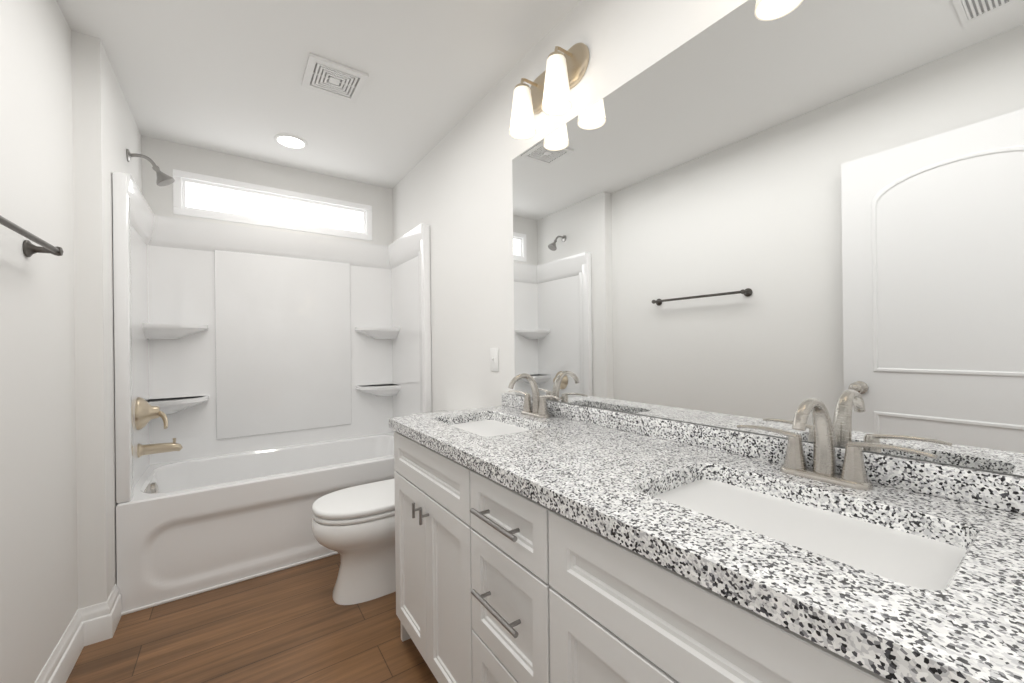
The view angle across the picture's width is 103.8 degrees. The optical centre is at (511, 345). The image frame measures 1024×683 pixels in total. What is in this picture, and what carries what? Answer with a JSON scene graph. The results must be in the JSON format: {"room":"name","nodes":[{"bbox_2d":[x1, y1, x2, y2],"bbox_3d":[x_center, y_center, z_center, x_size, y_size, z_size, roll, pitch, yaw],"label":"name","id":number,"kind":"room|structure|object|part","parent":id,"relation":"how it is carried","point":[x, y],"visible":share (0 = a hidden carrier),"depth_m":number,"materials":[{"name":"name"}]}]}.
{"room":"bathroom","nodes":[
{"label":"bathroom","id":0,"kind":"room"},
{"bbox_2d":[0,0,77,682],"bbox_3d":[-1.013,-0.039,0.462,0.100,2.462,2.716,-1,0,-35],"label":"wall","id":1,"kind":"structure","parent":0,"point":[38,555],"depth_m":1.29,"materials":[{"name":"white paint"}]},
{"bbox_2d":[0,215,62,256],"bbox_3d":[-1.275,-0.300,0.992,0.078,0.052,0.692,-1,0,-35],"label":"bar","id":2,"kind":"object","parent":1,"relation":"attached to","point":[30,249],"visible":1,"depth_m":1.20,"materials":[{"name":"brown metal"}]},
{"bbox_2d":[35,584,121,682],"bbox_3d":[-0.988,1.119,0.622,0.101,0.146,2.764,-1,0,-35],"label":"baseboard","id":3,"kind":"structure","parent":1,"relation":"attached to","point":[92,624],"depth_m":1.59,"materials":[{"name":"white wood"}]},
{"bbox_2d":[71,30,141,608],"bbox_3d":[-2.010,-0.027,2.039,0.100,2.462,1.012,-1,0,-35],"label":"wall","id":4,"kind":"structure","parent":0,"point":[106,133],"depth_m":1.64,"materials":[{"name":"white paint"}]},
{"bbox_2d":[126,149,174,185],"bbox_3d":[-1.902,-0.931,2.120,0.186,0.161,0.086,-1,0,-35],"label":"shower head","id":5,"kind":"object","parent":4,"relation":"attached to","point":[163,179],"visible":1,"depth_m":2.12},
{"bbox_2d":[66,554,437,682],"bbox_3d":[-0.592,1.217,1.362,1.795,0.060,3.728,-1,0,-35],"label":"floor","id":6,"kind":"structure","parent":0,"point":[296,624],"depth_m":1.62,"materials":[{"name":"brown wood"}]},
{"bbox_2d":[112,171,431,615],"bbox_3d":[-1.357,0.206,2.516,1.510,1.980,0.763,-1,0,-35],"label":"tub","id":7,"kind":"object","parent":6,"relation":"on","point":[268,384],"visible":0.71,"depth_m":2.55,"materials":[{"name":"white plastic"}]},
{"bbox_3d":[-1.884,0.428,2.155,0.180,0.316,0.176,-1,0,-35],"label":"faucet trim","id":8,"kind":"part","parent":7,"relation":"part of","materials":[{"name":"gold metal"}]},
{"bbox_3d":[-1.848,0.918,2.187,0.196,0.370,0.089,-1,0,-35],"label":"drain trim","id":9,"kind":"part","parent":7,"relation":"part of","materials":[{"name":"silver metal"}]},
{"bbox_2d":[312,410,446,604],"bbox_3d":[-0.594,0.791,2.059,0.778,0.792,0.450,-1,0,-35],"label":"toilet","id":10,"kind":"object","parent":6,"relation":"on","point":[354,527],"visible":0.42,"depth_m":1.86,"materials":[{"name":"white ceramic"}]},
{"bbox_3d":[-0.703,0.783,1.983,0.505,0.022,0.372,-1,0,-35],"label":"seat","id":11,"kind":"part","parent":10,"relation":"part of","materials":[{"name":"white plastic"}]},
{"bbox_3d":[-0.692,0.765,1.991,0.537,0.053,0.376,-1,0,-35],"label":"lid","id":12,"kind":"part","parent":10,"relation":"part of","materials":[{"name":"white plastic"}]},
{"bbox_2d":[389,425,924,682],"bbox_3d":[0.196,0.750,1.100,0.587,0.856,1.599,-1,0,-35],"label":"bathroom vanity","id":13,"kind":"object","parent":6,"relation":"on","point":[539,538],"depth_m":0.81,"materials":[{"name":"white paint"}]},
{"bbox_2d":[389,405,1023,682],"bbox_3d":[0.201,0.303,1.107,0.563,0.038,1.628,-1,0,-35],"label":"countertop","id":14,"kind":"structure","parent":13,"relation":"on","point":[974,633],"depth_m":0.59,"materials":[{"name":"multicoloured stone"}]},
{"bbox_2d":[445,413,536,436],"bbox_3d":[-0.086,0.398,1.514,0.350,0.169,0.500,-1,0,-35],"label":"sink","id":15,"kind":"object","parent":14,"relation":"in","point":[489,426],"depth_m":1.62,"materials":[{"name":"white ceramic"}]},
{"bbox_2d":[505,373,560,416],"bbox_3d":[0.052,0.199,1.612,0.156,0.174,0.336,-1,0,-35],"label":"faucet","id":16,"kind":"object","parent":14,"relation":"on","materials":[{"name":"silver metal"}]},
{"bbox_2d":[641,469,976,596],"bbox_3d":[0.473,0.391,0.709,0.350,0.169,0.500,-1,0,-35],"label":"sink","id":17,"kind":"object","parent":14,"relation":"in","point":[921,556],"depth_m":0.69,"materials":[{"name":"white ceramic"}]},
{"bbox_2d":[733,398,940,492],"bbox_3d":[0.608,0.192,0.811,0.156,0.174,0.336,-1,0,-35],"label":"faucet","id":18,"kind":"object","parent":14,"relation":"on","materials":[{"name":"silver metal"}]},
{"bbox_2d":[141,135,392,245],"bbox_3d":[-1.609,-0.032,2.874,1.513,2.462,0.100,-1,0,-35],"label":"wall","id":19,"kind":"structure","parent":0,"point":[167,157],"depth_m":2.72,"materials":[{"name":"white paint"}]},
{"bbox_2d":[173,169,371,240],"bbox_3d":[-1.618,-0.958,2.853,1.206,0.276,0.076,-1,0,-35],"label":"window","id":20,"kind":"structure","parent":19,"relation":"in","point":[182,179],"depth_m":2.79,"materials":[{"name":"white glass"}]},
{"bbox_3d":[-1.630,-0.958,2.869,1.092,0.162,0.004,-1,0,-35],"label":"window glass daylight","id":21,"kind":"part","parent":20,"relation":"part of","materials":[{"name":"white glass"}]},
{"bbox_2d":[56,0,580,188],"bbox_3d":[-0.622,-1.305,1.362,1.795,0.060,3.728,-1,0,-35],"label":"ceiling","id":22,"kind":"structure","parent":0,"point":[224,76],"depth_m":1.83,"materials":[{"name":"white paint"}]},
{"bbox_2d":[274,133,307,148],"bbox_3d":[-1.369,-1.261,2.487,0.184,0.009,0.184,-1,0,-35],"label":"recessed light","id":23,"kind":"object","parent":22,"relation":"in","point":[290,141],"depth_m":2.48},
{"bbox_2d":[302,53,368,102],"bbox_3d":[-0.847,-1.265,1.918,0.250,0.012,0.250,-1,0,-35],"label":"ceiling vent","id":24,"kind":"object","parent":22,"relation":"in","point":[331,78],"visible":1,"depth_m":1.90,"materials":[{"name":"white plastic"}]},
{"bbox_2d":[392,0,1023,476],"bbox_3d":[0.089,-0.052,1.845,0.100,2.462,3.728,-1,0,-35],"label":"wall","id":25,"kind":"structure","parent":0,"point":[454,188],"depth_m":2.03,"materials":[{"name":"white paint"}]},
{"bbox_2d":[490,348,498,370],"bbox_3d":[-0.093,0.070,2.004,0.018,0.114,0.070,-1,0,-35],"label":"switch plate","id":26,"kind":"object","parent":25,"relation":"attached to","point":[494,363],"visible":1,"depth_m":2.00,"materials":[{"name":"white plastic"}]},
{"bbox_2d":[509,43,588,138],"bbox_3d":[0.119,-0.999,1.565,0.151,0.258,0.356,-1,0,-35],"label":"sconce","id":27,"kind":"object","parent":25,"relation":"attached to","point":[555,82],"visible":1,"depth_m":1.51,"materials":[{"name":"white glass"}]},
{"bbox_3d":[0.043,-0.955,1.639,0.110,0.172,0.110,-1,0,-35],"label":"lamp shade","id":28,"kind":"part","parent":27,"relation":"part of","materials":[{"name":"white glass"}]},
{"bbox_3d":[0.162,-0.957,1.467,0.110,0.172,0.110,-1,0,-35],"label":"lamp shade","id":29,"kind":"part","parent":27,"relation":"part of","materials":[{"name":"white glass"}]},
{"bbox_2d":[502,393,1023,512],"bbox_3d":[0.423,0.252,1.262,0.021,0.058,1.628,-1,0,-35],"label":"backsplash","id":30,"kind":"structure","parent":25,"relation":"attached to","point":[995,490],"depth_m":0.80,"materials":[{"name":"multicoloured stone"}]},
{"bbox_2d":[512,0,1023,475],"bbox_3d":[0.439,-0.323,1.243,0.006,1.088,1.506,-1,0,-35],"label":"mirror","id":31,"kind":"object","parent":25,"relation":"attached to","point":[772,213],"visible":1,"depth_m":0.92,"materials":[{"name":"white mirror"}]}
]}

